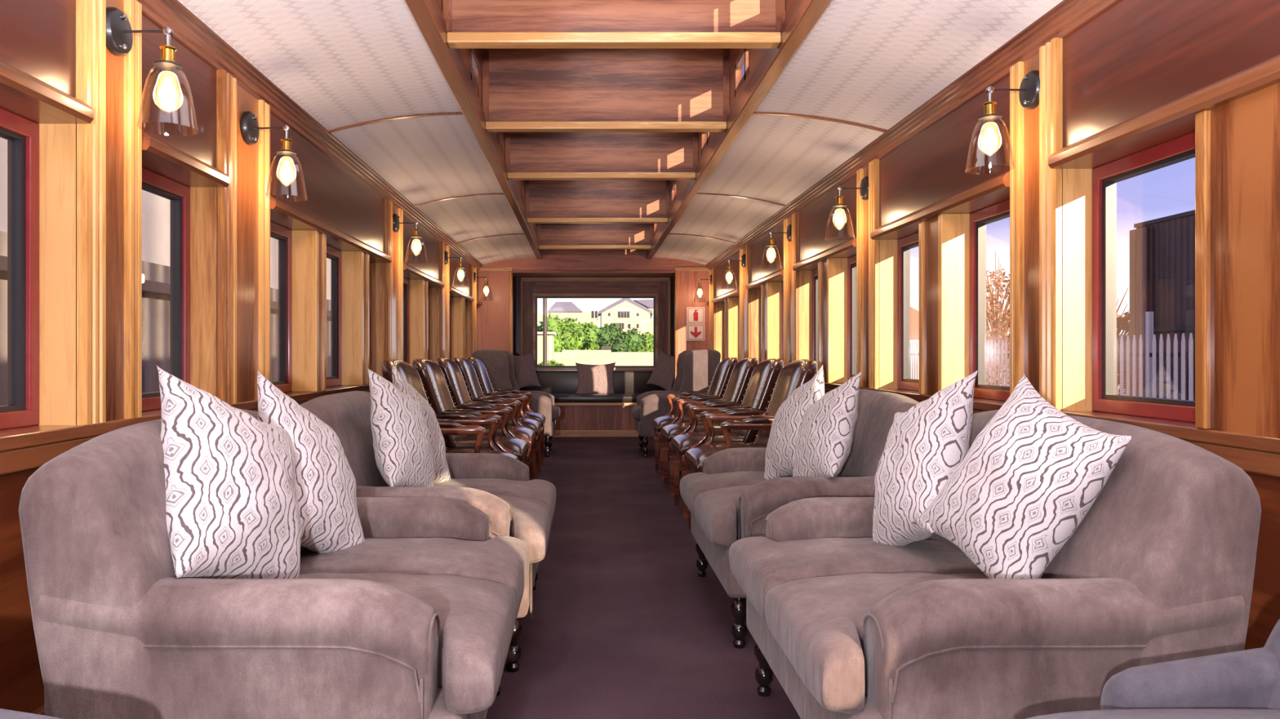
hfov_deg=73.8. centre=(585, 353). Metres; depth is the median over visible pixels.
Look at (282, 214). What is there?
trim
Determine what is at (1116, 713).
seat cushion
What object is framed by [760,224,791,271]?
wall sconce
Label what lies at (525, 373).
throw cushion
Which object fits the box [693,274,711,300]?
wall sconce
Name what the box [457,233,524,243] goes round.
trim
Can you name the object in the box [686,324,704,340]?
safety sign
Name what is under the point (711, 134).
trim
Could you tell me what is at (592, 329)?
tree
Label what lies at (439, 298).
trim
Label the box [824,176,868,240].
wall sconce
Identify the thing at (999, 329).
tree
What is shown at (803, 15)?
trim
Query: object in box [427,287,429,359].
window
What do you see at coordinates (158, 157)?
trim
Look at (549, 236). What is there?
trim
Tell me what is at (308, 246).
trim
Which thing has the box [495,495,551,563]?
seat cushion
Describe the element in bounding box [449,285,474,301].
trim
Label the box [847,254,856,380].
window
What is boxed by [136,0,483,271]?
trim
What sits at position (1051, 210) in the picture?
wall panel
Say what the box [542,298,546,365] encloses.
utility pole
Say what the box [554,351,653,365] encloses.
wall
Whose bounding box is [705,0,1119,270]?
trim
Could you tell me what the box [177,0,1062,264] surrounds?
ceiling
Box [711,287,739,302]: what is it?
trim
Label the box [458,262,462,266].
socket
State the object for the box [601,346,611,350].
signboard
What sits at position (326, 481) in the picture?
throw cushion
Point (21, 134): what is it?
window
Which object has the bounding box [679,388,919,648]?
loveseat
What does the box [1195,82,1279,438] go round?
wall panel
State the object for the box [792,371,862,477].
throw cushion
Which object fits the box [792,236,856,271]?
trim
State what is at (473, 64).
window
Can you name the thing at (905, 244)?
window
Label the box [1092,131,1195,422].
window
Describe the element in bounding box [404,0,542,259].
trim
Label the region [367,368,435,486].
throw cushion
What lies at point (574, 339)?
tree
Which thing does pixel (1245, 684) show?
sofa
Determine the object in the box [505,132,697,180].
trim
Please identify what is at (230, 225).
trim
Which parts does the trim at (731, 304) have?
moulding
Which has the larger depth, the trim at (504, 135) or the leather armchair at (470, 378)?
the leather armchair at (470, 378)
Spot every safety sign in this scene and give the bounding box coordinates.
[686,307,704,324]
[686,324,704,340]
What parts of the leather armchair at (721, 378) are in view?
leg, leg, arm post, arm post, armrest, seat, armrest, backrest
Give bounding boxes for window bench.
[519,370,674,436]
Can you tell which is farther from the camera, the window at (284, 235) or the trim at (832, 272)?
the trim at (832, 272)
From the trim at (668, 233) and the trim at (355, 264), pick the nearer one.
the trim at (355, 264)
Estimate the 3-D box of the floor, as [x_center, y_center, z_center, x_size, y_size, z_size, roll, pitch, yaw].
[0.105,1.030,3.910,3.170,0.060,12.620,0,0,0]
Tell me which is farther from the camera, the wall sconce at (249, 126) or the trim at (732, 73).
the trim at (732, 73)
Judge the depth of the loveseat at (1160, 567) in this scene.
1.53 m
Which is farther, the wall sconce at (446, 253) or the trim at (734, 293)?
the trim at (734, 293)
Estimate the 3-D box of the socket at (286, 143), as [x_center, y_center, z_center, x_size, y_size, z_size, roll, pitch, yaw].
[-1.122,-0.782,3.190,0.042,0.046,0.042,0,0,0]
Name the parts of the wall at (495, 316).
panel, moulding, jamb moulding, head moulding, jamb moulding, panel, moulding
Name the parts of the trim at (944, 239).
moulding, moulding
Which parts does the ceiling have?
panel, panel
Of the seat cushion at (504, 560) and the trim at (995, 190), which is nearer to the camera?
the seat cushion at (504, 560)
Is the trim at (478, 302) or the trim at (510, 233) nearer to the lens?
the trim at (510, 233)
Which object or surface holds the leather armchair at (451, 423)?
on the floor
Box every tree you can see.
[537,312,564,351]
[539,319,589,350]
[560,317,602,350]
[595,322,622,350]
[632,332,653,351]
[986,250,1009,386]
[1116,287,1129,395]
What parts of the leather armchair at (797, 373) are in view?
leg, seat rail, arm post, seat, arm post, armrest, armrest, backrest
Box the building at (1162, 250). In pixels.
[1129,209,1195,400]
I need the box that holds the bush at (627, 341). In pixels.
[595,327,643,351]
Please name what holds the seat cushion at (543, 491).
on the loveseat at (499, 486)
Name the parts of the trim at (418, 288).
moulding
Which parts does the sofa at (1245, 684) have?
armrest, backrest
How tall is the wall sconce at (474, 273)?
0.324 m
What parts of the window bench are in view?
panel, backrest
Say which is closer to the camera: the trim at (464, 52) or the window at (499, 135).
the trim at (464, 52)
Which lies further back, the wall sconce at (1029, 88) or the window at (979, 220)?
the window at (979, 220)
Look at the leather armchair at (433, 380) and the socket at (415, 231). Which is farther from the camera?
the socket at (415, 231)
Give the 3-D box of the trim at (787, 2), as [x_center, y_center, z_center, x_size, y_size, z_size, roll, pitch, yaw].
[0.757,-1.346,3.080,0.036,0.172,0.140,0,0,0]
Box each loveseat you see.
[18,409,530,718]
[300,391,556,672]
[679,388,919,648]
[728,409,1261,718]
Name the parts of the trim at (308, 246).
moulding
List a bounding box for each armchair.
[0,708,63,718]
[381,359,519,460]
[412,358,528,464]
[435,358,536,480]
[452,357,541,479]
[466,356,546,473]
[652,357,738,481]
[661,357,758,498]
[671,358,783,519]
[684,359,817,529]
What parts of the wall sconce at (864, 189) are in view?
lamp shade, arm, plate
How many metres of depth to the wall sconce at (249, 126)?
3.18 m
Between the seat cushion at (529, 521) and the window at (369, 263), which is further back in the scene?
the window at (369, 263)
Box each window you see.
[0,107,39,430]
[142,167,190,411]
[270,221,292,393]
[326,244,342,387]
[368,262,370,369]
[403,277,408,364]
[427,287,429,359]
[449,297,451,359]
[468,48,478,96]
[496,132,502,155]
[520,180,524,205]
[533,293,657,369]
[653,223,657,235]
[671,180,675,204]
[701,132,709,155]
[734,48,749,97]
[782,281,783,362]
[812,269,817,371]
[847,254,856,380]
[897,232,918,391]
[969,199,1009,401]
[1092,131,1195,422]
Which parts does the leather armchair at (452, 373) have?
backrest, armrest, armrest, seat, arm post, arm post, leg, leg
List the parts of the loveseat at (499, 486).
backrest, armrest, armrest, leg, seat, leg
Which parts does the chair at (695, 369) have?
leg, seat, leg, armrest, armrest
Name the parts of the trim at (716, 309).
moulding, moulding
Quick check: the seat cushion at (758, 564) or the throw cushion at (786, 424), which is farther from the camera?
the throw cushion at (786, 424)
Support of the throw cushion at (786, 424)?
on the loveseat at (731, 501)
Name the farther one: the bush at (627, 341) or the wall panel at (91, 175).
the bush at (627, 341)
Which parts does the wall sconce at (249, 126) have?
plate, arm, lamp shade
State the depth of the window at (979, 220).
3.45 m
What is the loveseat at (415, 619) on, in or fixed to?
on the floor
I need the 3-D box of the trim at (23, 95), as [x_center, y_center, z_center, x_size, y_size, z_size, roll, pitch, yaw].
[-1.308,-0.610,1.468,0.145,0.065,1.335,0,0,0]
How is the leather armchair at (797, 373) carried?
on the floor
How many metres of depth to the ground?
73.77 m
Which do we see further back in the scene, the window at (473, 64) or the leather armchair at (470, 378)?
the leather armchair at (470, 378)
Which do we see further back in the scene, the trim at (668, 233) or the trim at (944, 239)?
the trim at (668, 233)
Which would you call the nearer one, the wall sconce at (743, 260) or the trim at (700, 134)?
the trim at (700, 134)
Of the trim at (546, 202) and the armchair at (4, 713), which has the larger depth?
the trim at (546, 202)
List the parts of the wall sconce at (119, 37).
plate, arm, lamp shade, bulb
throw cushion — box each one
[156,365,302,578]
[257,370,364,552]
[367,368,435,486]
[391,363,451,483]
[512,352,541,389]
[575,362,615,393]
[646,348,674,391]
[764,364,824,479]
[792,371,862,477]
[872,369,977,546]
[911,373,1133,578]
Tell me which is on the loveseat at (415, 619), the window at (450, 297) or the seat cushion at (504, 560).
the seat cushion at (504, 560)
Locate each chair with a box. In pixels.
[471,349,559,457]
[631,349,720,457]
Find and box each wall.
[0,0,478,715]
[476,249,709,381]
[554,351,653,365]
[561,350,611,365]
[715,0,1279,649]
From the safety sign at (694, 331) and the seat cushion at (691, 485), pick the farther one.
the safety sign at (694, 331)
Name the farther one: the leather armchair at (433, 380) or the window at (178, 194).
the leather armchair at (433, 380)
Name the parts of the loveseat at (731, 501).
leg, seat, armrest, leg, armrest, backrest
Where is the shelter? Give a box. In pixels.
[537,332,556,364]
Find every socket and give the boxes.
[159,44,176,62]
[280,138,292,150]
[413,229,419,235]
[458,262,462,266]
[768,238,773,244]
[835,195,844,204]
[982,101,996,115]
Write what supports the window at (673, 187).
in the wall at (495, 316)
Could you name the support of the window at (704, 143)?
in the wall at (495, 316)
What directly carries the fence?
on the ground
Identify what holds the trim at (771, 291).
attached to the wall at (1134, 58)
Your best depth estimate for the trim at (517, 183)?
6.74 m
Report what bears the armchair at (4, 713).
on the floor
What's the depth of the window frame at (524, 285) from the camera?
11.32 m
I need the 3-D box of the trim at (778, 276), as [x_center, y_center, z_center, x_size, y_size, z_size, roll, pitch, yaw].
[1.518,-0.610,6.980,0.145,0.065,1.360,0,0,0]
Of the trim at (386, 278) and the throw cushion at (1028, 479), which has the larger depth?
the trim at (386, 278)
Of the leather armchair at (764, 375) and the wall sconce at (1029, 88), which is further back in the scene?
the leather armchair at (764, 375)
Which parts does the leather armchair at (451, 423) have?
backrest, armrest, armrest, arm post, seat, arm post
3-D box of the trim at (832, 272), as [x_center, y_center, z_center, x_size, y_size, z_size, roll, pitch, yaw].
[1.538,-0.199,5.245,0.145,0.757,0.230,0,0,0]
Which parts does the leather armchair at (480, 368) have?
backrest, armrest, seat, armrest, arm post, arm post, leg, leg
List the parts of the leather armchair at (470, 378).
backrest, armrest, armrest, seat, arm post, arm post, leg, leg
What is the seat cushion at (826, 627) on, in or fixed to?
on the loveseat at (1160, 567)
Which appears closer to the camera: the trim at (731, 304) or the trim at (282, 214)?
the trim at (282, 214)
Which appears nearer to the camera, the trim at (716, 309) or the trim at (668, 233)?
the trim at (668, 233)
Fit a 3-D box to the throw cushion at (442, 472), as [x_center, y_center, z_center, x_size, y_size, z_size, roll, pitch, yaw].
[-0.648,0.309,3.327,0.219,0.542,0.522,0,0,13]
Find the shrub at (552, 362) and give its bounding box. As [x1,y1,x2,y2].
[537,360,564,365]
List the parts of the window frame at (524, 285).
moulding, moulding, moulding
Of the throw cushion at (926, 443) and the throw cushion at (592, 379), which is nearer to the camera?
the throw cushion at (926, 443)
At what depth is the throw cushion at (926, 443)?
2.16 m
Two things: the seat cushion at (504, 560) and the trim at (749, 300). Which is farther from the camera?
the trim at (749, 300)
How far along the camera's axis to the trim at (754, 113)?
4.04 m
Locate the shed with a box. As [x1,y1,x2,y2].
[0,137,330,405]
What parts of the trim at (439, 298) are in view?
moulding, moulding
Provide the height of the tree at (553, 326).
4.270 m
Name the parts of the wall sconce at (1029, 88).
lamp shade, arm, plate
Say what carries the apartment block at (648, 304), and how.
on the ground
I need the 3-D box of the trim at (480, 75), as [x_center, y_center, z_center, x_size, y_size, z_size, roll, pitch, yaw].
[-0.547,-1.346,4.290,0.036,0.172,0.140,0,0,0]
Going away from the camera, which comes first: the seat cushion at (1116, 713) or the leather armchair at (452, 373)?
the seat cushion at (1116, 713)
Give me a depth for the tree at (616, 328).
60.17 m
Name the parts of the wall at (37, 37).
wainscot panel, skirting, sill, dado rail, panel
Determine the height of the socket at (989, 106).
0.046 m
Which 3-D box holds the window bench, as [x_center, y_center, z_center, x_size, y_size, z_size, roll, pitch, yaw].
[0.110,0.613,10.650,2.300,0.775,0.860,0,0,0]
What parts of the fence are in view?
rail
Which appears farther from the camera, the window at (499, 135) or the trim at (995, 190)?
the window at (499, 135)
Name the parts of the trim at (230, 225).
moulding, moulding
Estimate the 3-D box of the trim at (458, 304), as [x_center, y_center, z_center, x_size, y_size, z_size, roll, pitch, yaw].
[-1.327,-0.199,8.780,0.145,0.757,0.160,0,0,0]
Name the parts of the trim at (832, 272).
moulding, moulding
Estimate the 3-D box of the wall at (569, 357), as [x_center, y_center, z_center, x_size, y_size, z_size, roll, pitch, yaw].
[0.032,1.022,26.100,1.500,2.257,0.200,0,0,0]
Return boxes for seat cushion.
[296,573,516,714]
[299,535,530,617]
[433,478,556,525]
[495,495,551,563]
[547,392,643,402]
[551,404,559,420]
[631,404,640,420]
[679,471,766,516]
[693,484,752,548]
[728,536,986,622]
[764,572,988,714]
[1026,708,1279,718]
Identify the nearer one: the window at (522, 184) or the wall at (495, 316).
the window at (522, 184)
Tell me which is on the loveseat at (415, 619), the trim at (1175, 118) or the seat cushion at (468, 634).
the seat cushion at (468, 634)
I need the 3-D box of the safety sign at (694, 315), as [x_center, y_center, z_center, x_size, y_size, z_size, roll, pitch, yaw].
[1.319,-0.455,10.165,0.216,0.196,0.010,0,0,0]
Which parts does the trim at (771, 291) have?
moulding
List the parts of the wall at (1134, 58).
panel, sill, dado rail, wainscot panel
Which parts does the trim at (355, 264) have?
moulding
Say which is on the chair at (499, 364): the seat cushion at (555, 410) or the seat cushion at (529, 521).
the seat cushion at (555, 410)
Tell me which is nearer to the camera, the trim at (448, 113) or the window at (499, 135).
the trim at (448, 113)
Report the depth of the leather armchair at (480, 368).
7.35 m
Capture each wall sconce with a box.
[106,7,198,136]
[240,111,307,199]
[392,213,427,263]
[444,250,469,287]
[473,271,493,301]
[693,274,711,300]
[721,253,746,287]
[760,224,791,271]
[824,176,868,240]
[964,70,1039,173]
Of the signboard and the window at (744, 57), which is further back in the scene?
the signboard
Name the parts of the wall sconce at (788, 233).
plate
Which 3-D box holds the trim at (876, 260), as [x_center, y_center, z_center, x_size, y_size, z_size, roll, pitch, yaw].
[1.538,-0.420,4.455,0.145,1.200,0.290,0,0,0]
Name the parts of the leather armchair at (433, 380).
backrest, armrest, armrest, seat, arm post, arm post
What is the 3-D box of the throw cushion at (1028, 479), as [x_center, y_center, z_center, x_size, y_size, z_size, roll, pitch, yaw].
[0.945,0.299,1.858,0.219,0.507,0.481,0,0,-11]
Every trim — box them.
[0,60,93,124]
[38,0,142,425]
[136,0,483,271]
[142,131,229,186]
[189,69,270,404]
[270,195,391,262]
[292,230,326,391]
[327,111,463,133]
[342,251,368,385]
[370,199,403,376]
[403,262,444,288]
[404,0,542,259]
[408,279,427,365]
[413,193,503,207]
[429,240,449,363]
[435,0,537,238]
[438,0,442,9]
[442,0,785,48]
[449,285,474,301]
[451,297,465,360]
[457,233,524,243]
[458,48,468,72]
[465,264,476,359]
[476,299,482,305]
[478,65,482,106]
[482,48,729,132]
[502,132,505,160]
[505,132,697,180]
[513,180,520,197]
[524,180,669,223]
[537,223,653,249]
[645,0,831,259]
[653,0,795,239]
[657,190,670,230]
[668,233,735,243]
[670,186,671,208]
[675,180,686,198]
[697,132,706,159]
[697,193,786,206]
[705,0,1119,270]
[709,132,714,140]
[709,266,724,362]
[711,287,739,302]
[724,297,739,361]
[729,65,734,106]
[739,244,760,364]
[746,268,783,289]
[749,48,763,72]
[751,111,888,133]
[760,281,782,362]
[783,212,812,366]
[785,0,791,10]
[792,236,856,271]
[817,257,847,383]
[856,159,897,389]
[870,170,1009,239]
[918,213,969,395]
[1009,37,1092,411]
[1048,54,1279,168]
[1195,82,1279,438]
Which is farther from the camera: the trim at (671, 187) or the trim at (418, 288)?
the trim at (671, 187)
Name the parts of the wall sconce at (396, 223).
plate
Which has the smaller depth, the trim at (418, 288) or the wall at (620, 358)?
the trim at (418, 288)
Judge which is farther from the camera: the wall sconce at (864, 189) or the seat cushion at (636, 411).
the seat cushion at (636, 411)
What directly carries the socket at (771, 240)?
attached to the wall sconce at (788, 233)
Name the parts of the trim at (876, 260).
moulding, moulding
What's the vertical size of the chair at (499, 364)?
1.040 m
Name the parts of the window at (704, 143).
pane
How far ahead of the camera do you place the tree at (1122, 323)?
21.70 m
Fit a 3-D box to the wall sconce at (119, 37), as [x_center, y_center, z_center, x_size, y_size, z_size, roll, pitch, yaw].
[-1.159,-0.765,2.285,0.225,0.324,0.150,0,0,0]
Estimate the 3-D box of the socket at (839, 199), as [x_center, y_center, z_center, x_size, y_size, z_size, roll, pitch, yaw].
[1.332,-0.802,4.455,0.042,0.046,0.042,0,0,0]
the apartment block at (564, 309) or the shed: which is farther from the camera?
the apartment block at (564, 309)
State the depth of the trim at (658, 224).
7.90 m
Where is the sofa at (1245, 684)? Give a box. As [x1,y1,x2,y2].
[1026,618,1279,718]
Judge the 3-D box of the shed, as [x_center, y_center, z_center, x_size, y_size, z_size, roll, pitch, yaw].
[-6.240,-0.650,13.000,4.120,5.600,34.000,0,0,0]
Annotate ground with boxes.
[986,360,1125,395]
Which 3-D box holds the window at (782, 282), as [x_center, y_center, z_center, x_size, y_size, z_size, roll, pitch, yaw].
[1.603,-0.199,6.575,0.045,0.757,0.550,0,0,0]
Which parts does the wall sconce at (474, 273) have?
plate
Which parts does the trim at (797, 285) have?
moulding, moulding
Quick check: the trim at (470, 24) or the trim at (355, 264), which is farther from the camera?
the trim at (355, 264)
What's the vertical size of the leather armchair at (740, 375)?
0.974 m
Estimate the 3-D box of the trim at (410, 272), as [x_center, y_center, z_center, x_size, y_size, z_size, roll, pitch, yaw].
[-1.308,-0.610,6.655,0.145,0.065,1.590,0,0,0]
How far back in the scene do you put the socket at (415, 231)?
5.62 m
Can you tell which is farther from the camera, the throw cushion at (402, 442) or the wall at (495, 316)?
the wall at (495, 316)
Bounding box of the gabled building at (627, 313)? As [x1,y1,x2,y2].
[597,298,652,335]
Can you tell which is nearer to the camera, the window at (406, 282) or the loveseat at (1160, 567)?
the loveseat at (1160, 567)
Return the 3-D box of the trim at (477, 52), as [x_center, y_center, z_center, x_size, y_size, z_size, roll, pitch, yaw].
[-0.547,-1.405,3.885,0.040,0.390,12.570,0,0,0]
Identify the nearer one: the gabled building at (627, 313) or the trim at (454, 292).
the trim at (454, 292)
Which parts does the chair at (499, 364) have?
armrest, armrest, leg, seat, leg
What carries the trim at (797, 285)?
attached to the wall at (1134, 58)
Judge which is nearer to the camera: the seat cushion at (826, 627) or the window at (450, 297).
the seat cushion at (826, 627)
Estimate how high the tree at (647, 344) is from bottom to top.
3.548 m
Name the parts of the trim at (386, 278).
moulding, moulding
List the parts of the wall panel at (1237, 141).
moulding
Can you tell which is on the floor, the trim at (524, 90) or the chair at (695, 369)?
the chair at (695, 369)
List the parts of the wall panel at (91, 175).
moulding, moulding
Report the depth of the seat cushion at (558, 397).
10.26 m
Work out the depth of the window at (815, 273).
5.89 m
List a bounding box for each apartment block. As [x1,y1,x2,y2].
[537,302,598,327]
[633,299,653,334]
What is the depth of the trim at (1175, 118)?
2.19 m
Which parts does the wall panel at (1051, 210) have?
moulding, moulding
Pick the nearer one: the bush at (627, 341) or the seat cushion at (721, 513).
the seat cushion at (721, 513)
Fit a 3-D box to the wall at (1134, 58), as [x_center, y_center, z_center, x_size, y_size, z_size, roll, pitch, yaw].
[1.564,-0.050,3.885,0.192,2.100,12.570,0,0,0]
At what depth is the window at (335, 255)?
4.73 m
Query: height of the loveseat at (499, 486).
0.855 m
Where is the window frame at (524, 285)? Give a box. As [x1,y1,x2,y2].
[512,273,674,370]
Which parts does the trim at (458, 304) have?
moulding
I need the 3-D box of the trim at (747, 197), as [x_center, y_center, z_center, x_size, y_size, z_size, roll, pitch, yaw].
[1.110,-1.105,6.090,0.660,0.106,0.024,0,0,0]
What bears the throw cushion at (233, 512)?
on the loveseat at (415, 619)
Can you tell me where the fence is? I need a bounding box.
[910,333,1195,400]
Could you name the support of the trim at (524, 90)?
attached to the ceiling
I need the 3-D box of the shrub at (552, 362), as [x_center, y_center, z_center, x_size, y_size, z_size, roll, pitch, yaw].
[-0.887,1.160,24.057,1.458,1.983,1.154,0,0,0]
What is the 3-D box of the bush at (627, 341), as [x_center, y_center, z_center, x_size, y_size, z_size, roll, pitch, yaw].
[1.941,0.322,48.100,2.408,3.687,2.506,0,0,34]
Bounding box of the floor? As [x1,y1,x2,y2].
[485,436,800,718]
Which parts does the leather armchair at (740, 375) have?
leg, seat rail, leg, arm post, arm post, armrest, seat, armrest, backrest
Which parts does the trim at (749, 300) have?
moulding, moulding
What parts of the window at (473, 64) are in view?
pane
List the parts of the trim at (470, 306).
moulding, moulding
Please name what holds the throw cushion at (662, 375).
on the window bench
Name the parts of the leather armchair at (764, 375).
leg, seat rail, leg, arm post, arm post, seat, armrest, armrest, backrest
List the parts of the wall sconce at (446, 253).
plate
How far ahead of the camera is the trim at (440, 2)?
3.12 m
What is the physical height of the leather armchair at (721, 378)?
0.974 m
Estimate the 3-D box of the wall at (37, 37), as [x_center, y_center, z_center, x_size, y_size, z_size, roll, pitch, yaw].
[-1.354,-0.050,3.885,0.192,2.100,12.570,0,0,0]
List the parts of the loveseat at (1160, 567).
leg, seat, armrest, armrest, backrest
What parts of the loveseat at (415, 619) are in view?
backrest, armrest, armrest, seat, leg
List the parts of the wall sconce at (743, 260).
plate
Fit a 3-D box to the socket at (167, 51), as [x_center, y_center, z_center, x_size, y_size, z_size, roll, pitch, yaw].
[-1.122,-0.802,2.285,0.042,0.046,0.042,0,0,0]
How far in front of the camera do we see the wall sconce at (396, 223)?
5.62 m
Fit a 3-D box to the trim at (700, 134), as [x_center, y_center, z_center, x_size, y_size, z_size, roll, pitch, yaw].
[0.757,-1.346,5.510,0.036,0.172,0.140,0,0,0]
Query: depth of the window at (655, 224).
9.09 m
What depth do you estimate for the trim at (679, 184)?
6.73 m
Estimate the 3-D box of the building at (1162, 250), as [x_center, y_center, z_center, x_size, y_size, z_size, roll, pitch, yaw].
[14.805,-0.160,9.610,9.450,4.620,13.280,0,0,0]
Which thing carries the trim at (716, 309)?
attached to the wall at (1134, 58)
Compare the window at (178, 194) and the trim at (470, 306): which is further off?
the trim at (470, 306)
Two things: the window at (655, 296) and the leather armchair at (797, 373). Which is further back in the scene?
the window at (655, 296)

